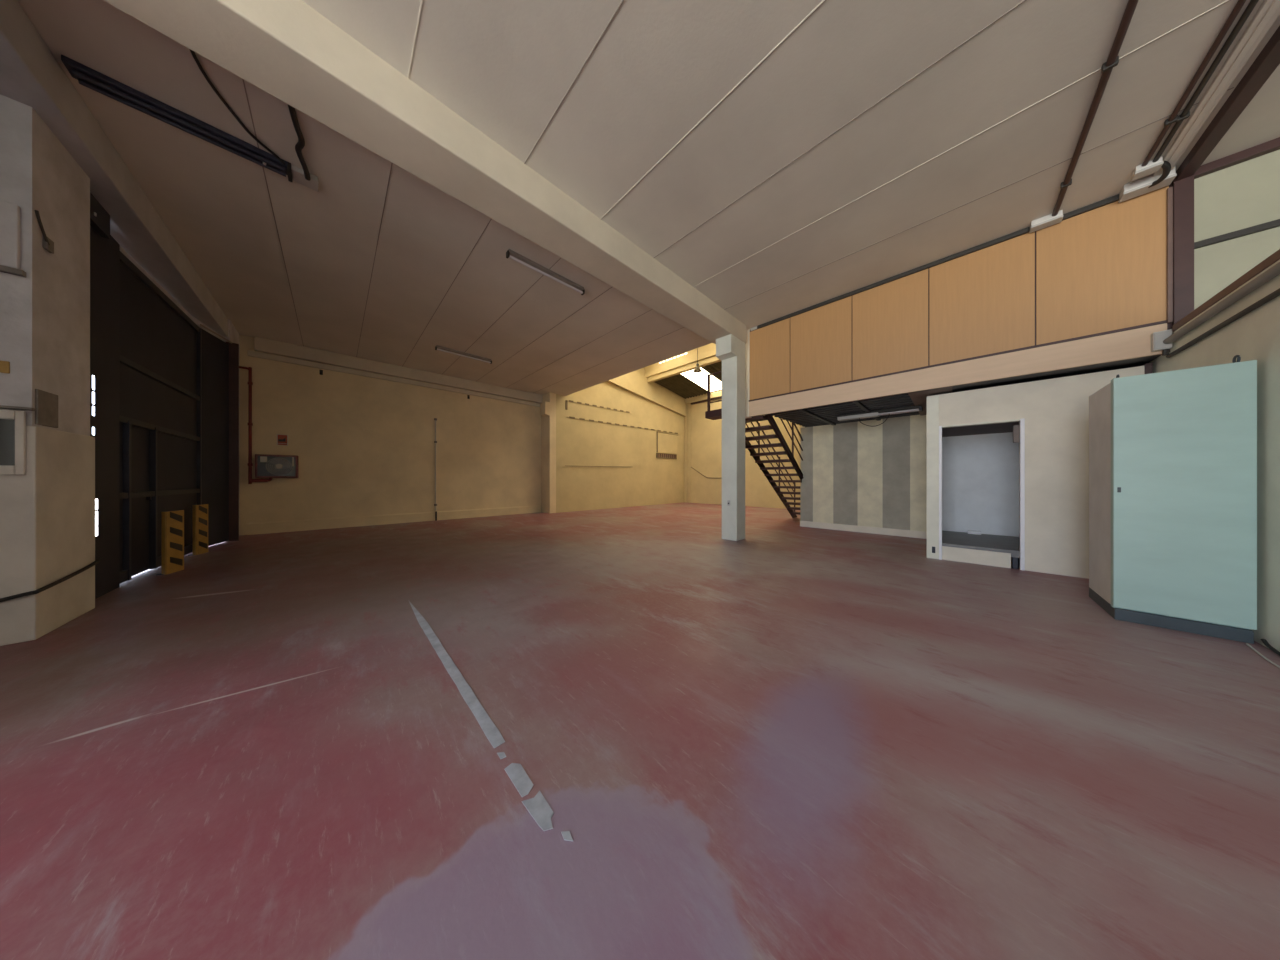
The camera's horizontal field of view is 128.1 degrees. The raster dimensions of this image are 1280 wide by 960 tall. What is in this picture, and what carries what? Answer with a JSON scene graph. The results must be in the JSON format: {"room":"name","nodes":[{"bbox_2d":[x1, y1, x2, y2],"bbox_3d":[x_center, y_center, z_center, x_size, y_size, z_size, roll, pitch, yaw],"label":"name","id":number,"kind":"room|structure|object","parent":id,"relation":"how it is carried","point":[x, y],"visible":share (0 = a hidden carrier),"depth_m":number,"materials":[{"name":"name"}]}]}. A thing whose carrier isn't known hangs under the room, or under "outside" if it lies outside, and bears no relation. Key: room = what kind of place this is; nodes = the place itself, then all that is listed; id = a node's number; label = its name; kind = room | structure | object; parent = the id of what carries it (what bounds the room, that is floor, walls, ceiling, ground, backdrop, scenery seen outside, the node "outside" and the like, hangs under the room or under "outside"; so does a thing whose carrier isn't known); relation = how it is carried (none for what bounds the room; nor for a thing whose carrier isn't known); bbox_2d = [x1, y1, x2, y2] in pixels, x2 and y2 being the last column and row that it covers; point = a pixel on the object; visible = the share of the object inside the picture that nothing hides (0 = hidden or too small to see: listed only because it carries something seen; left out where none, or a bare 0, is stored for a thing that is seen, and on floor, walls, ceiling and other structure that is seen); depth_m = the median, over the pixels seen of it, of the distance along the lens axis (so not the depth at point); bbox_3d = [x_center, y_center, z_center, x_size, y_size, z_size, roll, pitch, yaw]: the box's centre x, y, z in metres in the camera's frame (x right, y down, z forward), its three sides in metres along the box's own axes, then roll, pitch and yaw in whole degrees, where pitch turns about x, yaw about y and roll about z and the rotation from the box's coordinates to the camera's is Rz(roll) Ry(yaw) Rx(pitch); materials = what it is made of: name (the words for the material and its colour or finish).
{"room":"empty warehouse","nodes":[
{"label":"empty warehouse","id":0,"kind":"room"},
{"bbox_2d":[0,94,89,435],"bbox_3d":[-5.161,-1.015,2.591,0.370,4.530,0.810,0,0,-45],"label":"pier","id":1,"kind":"object","parent":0,"point":[45,313],"visible":0.4,"depth_m":2.54,"materials":[{"name":"paint"}]},
{"bbox_2d":[0,360,9,372],"bbox_3d":[-4.824,-0.855,2.341,0.080,0.090,0.013,0,0,-45],"label":"warning sticker","id":2,"kind":"object","parent":1,"relation":"attached to","point":[4,365],"visible":1,"depth_m":2.35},
{"bbox_2d":[0,200,25,276],"bbox_3d":[-4.925,-1.835,2.223,0.510,0.530,0.045,0,0,-45],"label":"junction box","id":3,"kind":"object","parent":1,"relation":"attached to","point":[10,214],"visible":1,"depth_m":2.36,"materials":[{"name":"paint"}]},
{"bbox_2d":[0,405,35,474],"bbox_3d":[-4.968,-0.300,2.177,0.705,0.520,0.050,0,0,-45],"label":"meter box","id":4,"kind":"object","parent":1,"relation":"attached to","point":[12,422],"visible":1,"depth_m":2.36,"materials":[{"name":"paint"}]},
{"bbox_2d":[35,210,49,244],"bbox_3d":[-4.779,-2.015,2.489,0.161,0.199,0.019,0,0,44],"label":"wire","id":5,"kind":"object","parent":1,"relation":"attached to","point":[36,211],"visible":1,"depth_m":2.48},
{"bbox_2d":[35,389,57,427],"bbox_3d":[-4.853,-0.580,2.549,0.014,0.280,0.260,0,0,-45],"label":"plate","id":6,"kind":"object","parent":1,"relation":"attached to","point":[46,403],"visible":1,"depth_m":2.54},
{"bbox_2d":[0,426,94,645],"bbox_3d":[-5.159,0.415,2.596,0.400,1.670,0.855,0,0,-45],"label":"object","id":7,"kind":"structure","parent":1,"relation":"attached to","point":[47,513],"depth_m":2.54,"materials":[{"name":"paint"}]},
{"bbox_2d":[43,237,53,253],"bbox_3d":[-4.854,-1.930,2.555,0.022,0.100,0.090,0,0,-45],"label":"clamp","id":8,"kind":"object","parent":1,"relation":"attached to","point":[50,248],"visible":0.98,"depth_m":2.55,"materials":[{"name":"grey metal"}]},
{"bbox_2d":[0,559,101,601],"bbox_3d":[-5.301,0.895,2.422,0.935,0.238,0.936,0,0,-45],"label":"cable","id":9,"kind":"object","parent":1,"relation":"attached to","point":[97,561],"visible":1,"depth_m":2.51,"materials":[{"name":"black rubber"}]},
{"bbox_2d":[120,246,238,343],"bbox_3d":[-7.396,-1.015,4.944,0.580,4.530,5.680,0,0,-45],"label":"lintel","id":10,"kind":"structure","parent":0,"point":[233,335],"depth_m":5.54,"materials":[{"name":"paint"}]},
{"bbox_2d":[90,192,238,598],"bbox_3d":[-6.934,-0.810,4.601,0.308,4.120,4.552,0,0,-40],"label":"gate","id":11,"kind":"object","parent":10,"relation":"attached to","point":[165,421],"visible":0.83,"depth_m":4.30,"materials":[{"name":"black metal"}]},
{"bbox_2d":[239,335,540,534],"bbox_3d":[-6.599,-1.015,9.569,8.000,4.530,0.200,0,0,-45],"label":"wall","id":12,"kind":"structure","parent":0,"point":[364,446],"depth_m":8.62,"materials":[{"name":"beige paint"}]},
{"bbox_2d":[239,366,272,483],"bbox_3d":[-8.814,-1.234,7.139,0.515,2.662,0.120,0,0,-45],"label":"pipe","id":13,"kind":"object","parent":12,"relation":"attached to","point":[250,383],"visible":0.98,"depth_m":7.08,"materials":[{"name":"brown metal"}]},
{"bbox_2d":[255,454,298,477],"bbox_3d":[-8.558,-0.320,7.353,0.660,0.540,0.215,0,0,-45],"label":"electrical box","id":14,"kind":"object","parent":12,"relation":"attached to","point":[266,466],"visible":1,"depth_m":7.28,"materials":[{"name":"grey plastic"}]},
{"bbox_2d":[277,434,287,445],"bbox_3d":[-8.577,-0.960,7.472,0.180,0.260,0.018,0,0,-45],"label":"sign","id":15,"kind":"object","parent":12,"relation":"attached to","point":[281,439],"visible":1,"depth_m":7.47,"materials":[{"name":"red plastic"}]},
{"bbox_2d":[247,505,540,534],"bbox_3d":[-6.390,1.115,9.584,7.120,0.270,0.070,0,0,-45],"label":"baseboard","id":16,"kind":"structure","parent":12,"relation":"attached to","point":[339,522],"depth_m":8.61,"materials":[{"name":"beige paint"}]},
{"bbox_2d":[247,336,541,406],"bbox_3d":[-6.358,-3.055,9.573,7.150,0.450,0.130,0,0,-45],"label":"beam","id":17,"kind":"structure","parent":12,"relation":"attached to","point":[263,345],"depth_m":8.63,"materials":[{"name":"paint"}]},
{"bbox_2d":[434,418,436,520],"bbox_3d":[-6.311,-0.330,9.633,0.070,3.160,0.112,0,0,-45],"label":"conduit","id":18,"kind":"object","parent":12,"relation":"attached to","point":[435,419],"visible":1,"depth_m":9.64,"materials":[{"name":"metal"}]},
{"bbox_2d":[541,392,555,512],"bbox_3d":[-3.584,-1.015,11.922,0.440,4.530,0.670,0,0,-45],"label":"pilaster","id":19,"kind":"object","parent":12,"relation":"attached to","point":[548,405],"visible":0.93,"depth_m":11.78,"materials":[{"name":"beige paint"}]},
{"bbox_2d":[556,367,683,512],"bbox_3d":[-0.376,-2.400,14.807,8.180,7.300,0.250,0,0,-45],"label":"wall","id":20,"kind":"structure","parent":0,"point":[639,478],"depth_m":13.80,"materials":[{"name":"yellow paint"}]},
{"bbox_2d":[568,400,630,412],"bbox_3d":[-1.639,-3.130,13.367,3.401,0.098,0.030,0,0,-45],"label":"rail","id":21,"kind":"object","parent":20,"relation":"attached to","point":[568,400],"visible":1,"depth_m":13.20,"materials":[{"name":"brown metal"}]},
{"bbox_2d":[567,416,678,433],"bbox_3d":[-0.355,-2.505,14.629,7.000,0.128,0.030,0,0,-45],"label":"rail","id":22,"kind":"object","parent":20,"relation":"attached to","point":[567,416],"visible":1,"depth_m":13.87,"materials":[{"name":"brown metal"}]},
{"bbox_2d":[607,371,686,416],"bbox_3d":[-0.293,-4.590,14.601,7.950,2.120,0.160,0,0,-45],"label":"beam","id":23,"kind":"structure","parent":20,"relation":"attached to","point":[633,382],"depth_m":15.33,"materials":[{"name":"yellow paint"}]},
{"bbox_2d":[656,453,676,458],"bbox_3d":[1.401,-1.255,16.344,1.610,0.250,0.050,0,0,-45],"label":"air vent","id":24,"kind":"object","parent":20,"relation":"in","point":[668,456],"visible":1,"depth_m":16.36,"materials":[{"name":"brown metal"}]},
{"bbox_2d":[657,431,676,453],"bbox_3d":[1.460,-1.940,16.405,1.680,1.060,0.045,0,0,-45],"label":"wall panel","id":25,"kind":"object","parent":20,"relation":"attached to","point":[666,443],"visible":1,"depth_m":16.32,"materials":[{"name":"yellow paint"}]},
{"bbox_2d":[0,502,1279,959],"bbox_3d":[0.621,1.310,4.361,21.400,0.120,17.750,0,0,-45],"label":"floor","id":26,"kind":"structure","parent":0,"point":[786,740],"depth_m":1.36,"materials":[{"name":"red paint"}]},
{"bbox_2d":[156,510,183,574],"bbox_3d":[-6.353,0.835,4.218,0.094,0.830,0.270,0,0,-25],"label":"guard","id":27,"kind":"object","parent":26,"relation":"on","point":[172,521],"visible":1,"depth_m":4.19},
{"bbox_2d":[188,504,207,555],"bbox_3d":[-7.482,0.835,5.282,0.094,0.830,0.270,0,0,-27],"label":"guard","id":28,"kind":"object","parent":26,"relation":"on","point":[200,512],"visible":1,"depth_m":5.26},
{"bbox_2d":[409,601,504,747],"bbox_3d":[-1.534,1.248,2.356,0.058,0.002,2.490,0,0,-45],"label":"tape","id":29,"kind":"object","parent":26,"relation":"on","point":[491,731],"visible":1,"depth_m":1.87,"materials":[{"name":"white plastic"}]},
{"bbox_2d":[497,752,505,758],"bbox_3d":[-0.628,1.248,1.416,0.025,0.002,0.050,0,0,-45],"label":"tape","id":30,"kind":"object","parent":26,"relation":"on","point":[501,755],"visible":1,"depth_m":1.41,"materials":[{"name":"white plastic"}]},
{"bbox_2d":[504,763,532,796],"bbox_3d":[-0.505,1.248,1.306,0.060,0.002,0.180,0,0,-45],"label":"tape","id":31,"kind":"object","parent":26,"relation":"on","point":[516,773],"visible":1,"depth_m":1.30,"materials":[{"name":"white plastic"}]},
{"bbox_2d":[522,791,553,830],"bbox_3d":[-0.375,1.248,1.174,0.070,0.002,0.170,0,0,-45],"label":"tape","id":32,"kind":"object","parent":26,"relation":"on","point":[538,807],"visible":1,"depth_m":1.18,"materials":[{"name":"white plastic"}]},
{"bbox_2d":[561,831,572,840],"bbox_3d":[-0.255,1.248,1.091,0.025,0.002,0.052,0,0,-35],"label":"tape","id":33,"kind":"object","parent":26,"relation":"on","point":[566,835],"visible":1,"depth_m":1.09,"materials":[{"name":"white plastic"}]},
{"bbox_2d":[716,334,744,540],"bbox_3d":[1.906,-0.833,6.535,0.600,4.165,0.350,0,0,-45],"label":"pillar","id":34,"kind":"structure","parent":26,"relation":"on","point":[730,350],"depth_m":6.47,"materials":[{"name":"paint"}]},
{"bbox_2d":[745,414,802,517],"bbox_3d":[3.977,-0.631,8.619,4.566,3.762,0.940,0,0,-45],"label":"staircase","id":35,"kind":"structure","parent":26,"relation":"on","point":[756,456],"depth_m":8.07,"materials":[{"name":"black metal"}]},
{"bbox_2d":[705,371,721,419],"bbox_3d":[1.958,-1.990,7.252,0.360,1.040,0.800,0,0,-45],"label":"stair landing","id":36,"kind":"structure","parent":35,"relation":"attached to","point":[716,414],"depth_m":7.35,"materials":[{"name":"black metal"}]},
{"bbox_2d":[1142,363,1152,373],"bbox_3d":[5.993,-0.060,3.681,0.090,2.620,0.050,0,0,-45],"label":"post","id":37,"kind":"object","parent":26,"relation":"on","point":[1148,367],"visible":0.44,"depth_m":3.65,"materials":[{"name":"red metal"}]},
{"bbox_2d":[1089,355,1256,643],"bbox_3d":[4.734,0.134,2.850,0.812,2.232,0.610,0,0,-45],"label":"tall cabinet","id":38,"kind":"object","parent":26,"relation":"on","point":[1173,454],"visible":1,"depth_m":2.57,"materials":[{"name":"green metal"}]},
{"bbox_2d":[1246,643,1279,667],"bbox_3d":[4.039,1.242,1.833,1.531,0.010,0.055,0,0,-45],"label":"wire","id":39,"kind":"object","parent":26,"relation":"on","point":[1250,646],"visible":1,"depth_m":2.19,"materials":[{"name":"white plastic"}]},
{"bbox_2d":[1261,639,1279,655],"bbox_3d":[4.131,1.215,1.820,1.445,0.067,0.025,0,0,-45],"label":"cable","id":40,"kind":"object","parent":26,"relation":"on","point":[1264,641],"visible":1,"depth_m":2.27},
{"bbox_2d":[17,0,1279,395],"bbox_3d":[0.621,-3.418,4.361,21.400,0.284,17.750,0,0,-45],"label":"ceiling","id":41,"kind":"structure","parent":0,"point":[779,158],"depth_m":3.05,"materials":[{"name":"paint"}]},
{"bbox_2d":[0,0,227,336],"bbox_3d":[-6.480,-3.095,4.140,0.360,0.370,7.710,0,0,-45],"label":"beam","id":42,"kind":"structure","parent":41,"relation":"attached to","point":[31,75],"depth_m":2.91,"materials":[{"name":"grey paint"}]},
{"bbox_2d":[61,54,292,181],"bbox_3d":[-4.085,-3.228,2.862,1.185,0.105,0.150,0,0,-45],"label":"fluorescent light","id":43,"kind":"object","parent":41,"relation":"attached to","point":[90,78],"visible":0.97,"depth_m":2.75,"materials":[{"name":"black plastic"}]},
{"bbox_2d":[189,49,285,164],"bbox_3d":[-3.461,-3.253,2.591,0.179,0.049,1.259,0,0,-24],"label":"cable","id":44,"kind":"object","parent":41,"relation":"attached to","point":[191,51],"visible":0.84,"depth_m":2.71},
{"bbox_2d":[288,105,310,180],"bbox_3d":[-3.162,-3.235,2.865,0.083,0.072,1.206,0,0,-41],"label":"conduit","id":45,"kind":"object","parent":41,"relation":"attached to","point":[299,146],"visible":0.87,"depth_m":2.99,"materials":[{"name":"black plastic"}]},
{"bbox_2d":[291,165,318,191],"bbox_3d":[-3.611,-3.252,3.364,0.195,0.055,0.180,0,0,-45],"label":"ceiling box","id":46,"kind":"object","parent":41,"relation":"attached to","point":[297,173],"visible":0.96,"depth_m":3.35,"materials":[{"name":"grey plastic"}]},
{"bbox_2d":[103,0,746,343],"bbox_3d":[-2.633,-3.120,2.166,13.280,0.420,0.500,0,0,-45],"label":"beam","id":47,"kind":"structure","parent":41,"relation":"attached to","point":[288,50],"depth_m":2.62,"materials":[{"name":"paint"}]},
{"bbox_2d":[435,345,491,363],"bbox_3d":[-4.516,-3.225,8.041,1.310,0.110,0.100,0,0,-45],"label":"fluorescent light","id":48,"kind":"object","parent":41,"relation":"attached to","point":[440,348],"visible":1,"depth_m":7.98,"materials":[{"name":"plastic"}]},
{"bbox_2d":[506,249,584,294],"bbox_3d":[-1.428,-3.225,4.878,1.300,0.110,0.100,0,0,-45],"label":"fluorescent light","id":49,"kind":"object","parent":41,"relation":"attached to","point":[511,254],"visible":1,"depth_m":4.80,"materials":[{"name":"plastic"}]},
{"bbox_2d":[757,194,1118,328],"bbox_3d":[4.034,-3.249,5.072,0.035,0.058,4.380,0,0,-45],"label":"cable tray","id":50,"kind":"object","parent":41,"relation":"attached to","point":[1115,198],"visible":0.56,"depth_m":4.58,"materials":[{"name":"grey metal"}]},
{"bbox_2d":[1029,210,1063,232],"bbox_3d":[5.082,-3.235,3.900,0.124,0.090,0.248,0,0,-45],"label":"junction box","id":51,"kind":"object","parent":41,"relation":"attached to","point":[1049,220],"visible":1,"depth_m":3.88,"materials":[{"name":"white plastic"}]},
{"bbox_2d":[1052,0,1138,215],"bbox_3d":[2.129,-3.253,0.915,8.320,0.054,0.072,0,0,-45],"label":"conduit","id":52,"kind":"object","parent":41,"relation":"attached to","point":[1113,58],"visible":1,"depth_m":2.59,"materials":[{"name":"red metal"}]},
{"bbox_2d":[1131,156,1163,180],"bbox_3d":[5.277,-3.240,3.244,0.124,0.080,0.158,0,0,-45],"label":"junction box","id":53,"kind":"object","parent":41,"relation":"attached to","point":[1151,167],"visible":1,"depth_m":3.23,"materials":[{"name":"white plastic"}]},
{"bbox_2d":[1119,166,1176,202],"bbox_3d":[5.533,-3.225,3.405,0.154,0.110,0.308,0,0,-45],"label":"junction box","id":54,"kind":"object","parent":41,"relation":"attached to","point":[1139,187],"visible":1,"depth_m":3.39,"materials":[{"name":"white plastic"}]},
{"bbox_2d":[1148,161,1170,187],"bbox_3d":[5.442,-3.204,3.256,0.301,0.110,0.100,0,0,-45],"label":"cable loop","id":55,"kind":"object","parent":54,"relation":"attached to","point":[1166,166],"visible":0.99,"depth_m":3.22,"materials":[{"name":"grey plastic"}]},
{"bbox_2d":[1142,0,1245,166],"bbox_3d":[2.380,-3.259,0.432,8.000,0.042,0.060,0,0,-45],"label":"conduit","id":56,"kind":"object","parent":41,"relation":"attached to","point":[1173,118],"visible":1,"depth_m":2.51,"materials":[{"name":"red metal"}]},
{"bbox_2d":[1152,0,1258,161],"bbox_3d":[2.429,-3.259,0.396,8.020,0.042,0.060,0,0,-45],"label":"conduit","id":57,"kind":"object","parent":41,"relation":"attached to","point":[1185,114],"visible":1,"depth_m":2.50,"materials":[{"name":"brown metal"}]},
{"bbox_2d":[1153,0,1279,176],"bbox_3d":[2.239,-3.257,0.062,9.280,0.045,0.110,0,0,-45],"label":"trunking","id":58,"kind":"object","parent":41,"relation":"attached to","point":[1268,12],"visible":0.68,"depth_m":2.50,"materials":[{"name":"paint"}]},
{"bbox_2d":[1175,26,1279,181],"bbox_3d":[0.964,-3.230,-1.409,13.400,0.100,0.100,0,0,-45],"label":"steel beam","id":59,"kind":"structure","parent":41,"relation":"attached to","point":[1267,61],"depth_m":2.66,"materials":[{"name":"metal"}]},
{"bbox_2d":[655,361,721,398],"bbox_3d":[4.238,-4.699,13.628,3.250,0.577,8.300,0,0,-45],"label":"roof","id":60,"kind":"structure","parent":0,"point":[679,384],"depth_m":15.39,"materials":[{"name":"brown wood"}]},
{"bbox_2d":[681,367,721,391],"bbox_3d":[3.152,-4.699,14.734,3.250,0.578,1.100,0,0,-45],"label":"window","id":61,"kind":"structure","parent":60,"relation":"attached to","point":[700,378],"depth_m":14.63,"materials":[{"name":"beige glass"}]},
{"bbox_2d":[800,415,925,531],"bbox_3d":[5.344,-0.100,7.474,0.100,2.700,2.770,0,0,-45],"label":"wall","id":62,"kind":"structure","parent":0,"point":[854,473],"depth_m":7.38,"materials":[{"name":"paint"}]},
{"bbox_2d":[800,521,925,538],"bbox_3d":[5.256,1.175,7.485,0.050,0.150,2.630,0,0,-45],"label":"baseboard","id":63,"kind":"structure","parent":62,"relation":"attached to","point":[864,529],"depth_m":7.36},
{"bbox_2d":[745,185,1169,426],"bbox_3d":[5.010,-2.325,6.129,2.862,1.910,4.960,0,0,-45],"label":"mezzanine","id":64,"kind":"object","parent":62,"relation":"on","point":[1084,293],"visible":0.88,"depth_m":4.35,"materials":[{"name":"brown wood"}]},
{"bbox_2d":[836,406,922,420],"bbox_3d":[4.775,-1.330,6.284,0.200,0.090,1.370,0,0,-45],"label":"fluorescent light","id":65,"kind":"object","parent":64,"relation":"attached to","point":[914,408],"visible":1,"depth_m":6.21,"materials":[{"name":"grey plastic"}]},
{"bbox_2d":[1151,329,1171,355],"bbox_3d":[5.657,-1.480,3.379,0.083,0.260,0.110,0,0,-45],"label":"junction box","id":66,"kind":"object","parent":64,"relation":"attached to","point":[1157,338],"visible":0.96,"depth_m":3.36,"materials":[{"name":"white plastic"}]},
{"bbox_2d":[1167,175,1193,328],"bbox_3d":[5.773,-2.465,3.339,0.115,1.630,0.140,0,0,-45],"label":"steel post","id":67,"kind":"object","parent":64,"relation":"attached to","point":[1180,194],"visible":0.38,"depth_m":3.30,"materials":[{"name":"metal"}]},
{"bbox_2d":[684,362,1149,508],"bbox_3d":[8.480,-2.400,11.488,0.200,7.300,16.900,0,0,-45],"label":"wall","id":68,"kind":"structure","parent":0,"point":[705,434],"depth_m":15.98,"materials":[{"name":"yellow paint"}]},
{"bbox_2d":[685,406,686,502],"bbox_3d":[2.548,-1.440,17.296,0.065,5.380,0.065,0,0,-22],"label":"downpipe","id":69,"kind":"object","parent":68,"relation":"attached to","point":[686,406],"visible":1,"depth_m":17.29,"materials":[{"name":"yellow paint"}]},
{"bbox_2d":[689,405,689,502],"bbox_3d":[2.737,-1.440,17.103,0.055,5.380,0.055,0,0,-22],"label":"downpipe","id":70,"kind":"object","parent":68,"relation":"attached to","point":[689,405],"visible":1,"depth_m":17.08,"materials":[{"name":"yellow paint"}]},
{"bbox_2d":[685,391,721,404],"bbox_3d":[5.215,-4.415,14.553,0.160,0.570,7.950,0,0,-45],"label":"beam","id":71,"kind":"structure","parent":68,"relation":"attached to","point":[715,395],"depth_m":16.40,"materials":[{"name":"yellow paint"}]},
{"bbox_2d":[942,432,1018,536],"bbox_3d":[6.632,0.150,5.592,0.100,2.200,1.920,0,0,-45],"label":"wall","id":72,"kind":"structure","parent":0,"point":[980,473],"depth_m":5.79,"materials":[{"name":"white paint"}]},
{"bbox_2d":[942,422,1018,436],"bbox_3d":[6.018,-0.890,4.947,1.680,0.080,1.860,0,0,-45],"label":"ceiling","id":73,"kind":"structure","parent":0,"point":[1000,427],"depth_m":5.24,"materials":[{"name":"black"}]},
{"bbox_2d":[942,530,1019,557],"bbox_3d":[5.983,1.045,4.926,1.760,0.090,1.840,0,0,-45],"label":"floor","id":74,"kind":"structure","parent":0,"point":[985,540],"depth_m":5.15,"materials":[{"name":"grey concrete"}]},
{"bbox_2d":[968,530,980,534],"bbox_3d":[6.192,0.973,5.769,0.120,0.055,0.170,0,0,-45],"label":"packet","id":75,"kind":"object","parent":74,"relation":"on","point":[969,531],"visible":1,"depth_m":5.73,"materials":[{"name":"white paper"}]},
{"bbox_2d":[927,366,1143,578],"bbox_3d":[5.324,-0.050,4.384,0.100,2.600,1.890,0,0,-45],"label":"wall","id":76,"kind":"structure","parent":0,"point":[1055,411],"depth_m":4.16,"materials":[{"name":"white paint"}]},
{"bbox_2d":[926,396,1024,570],"bbox_3d":[4.999,-0.040,4.694,0.128,2.580,0.999,0,0,-45],"label":"door frame","id":77,"kind":"structure","parent":76,"relation":"attached to","point":[935,548],"depth_m":4.89,"materials":[{"name":"white paint"}]},
{"bbox_2d":[1150,274,1279,651],"bbox_3d":[1.184,-0.150,-1.220,13.980,2.800,0.160,0,0,-45],"label":"wall","id":78,"kind":"structure","parent":0,"point":[1255,335],"depth_m":2.36,"materials":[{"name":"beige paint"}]},
{"bbox_2d":[1163,262,1279,343],"bbox_3d":[0.952,-1.485,-1.283,13.160,0.080,0.075,0,0,-45],"label":"tube","id":79,"kind":"object","parent":78,"relation":"attached to","point":[1274,271],"visible":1,"depth_m":2.56,"materials":[{"name":"metal"}]},
{"bbox_2d":[1166,288,1279,357],"bbox_3d":[0.977,-1.330,-1.280,13.200,0.038,0.040,0,0,-45],"label":"conduit","id":80,"kind":"object","parent":78,"relation":"attached to","point":[1276,293],"visible":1,"depth_m":2.58,"materials":[{"name":"black metal"}]},
{"bbox_2d":[1174,260,1279,332],"bbox_3d":[0.974,-1.565,-1.426,13.390,0.030,0.160,0,0,-45],"label":"trim","id":81,"kind":"structure","parent":78,"relation":"on","point":[1278,261],"depth_m":2.61,"materials":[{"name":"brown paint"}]},
{"bbox_2d":[1172,249,1279,331],"bbox_3d":[0.975,-1.615,-1.427,13.390,0.070,0.178,0,0,-45],"label":"beam","id":82,"kind":"structure","parent":81,"relation":"on","point":[1274,257],"depth_m":2.61,"materials":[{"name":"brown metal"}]},
{"bbox_2d":[1194,137,1279,309],"bbox_3d":[7.383,-1.015,1.833,0.200,4.530,4.265,0,0,-45],"label":"window","id":83,"kind":"structure","parent":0,"point":[1237,195],"depth_m":3.16,"materials":[{"name":"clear glass"}]},
{"bbox_3d":[1.257,-6.000,11.155,4.570,0.100,8.950,0,0,-45],"label":"roof","id":84,"kind":"structure","parent":0,"visible":0},
{"bbox_2d":[644,343,720,382],"bbox_3d":[3.071,-5.350,12.447,0.270,1.200,7.950,0,0,-45],"label":"crossbeam","id":85,"kind":"object","parent":84,"relation":"attached to","point":[687,361],"visible":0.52,"depth_m":13.59,"materials":[{"name":"yellow paint"}]},
{"bbox_2d":[693,348,701,372],"bbox_3d":[2.375,-5.200,12.849,0.360,1.460,0.360,0,0,-45],"label":"lamp","id":86,"kind":"object","parent":84,"relation":"hanging from","point":[697,369],"visible":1,"depth_m":12.84,"materials":[{"name":"metal"}]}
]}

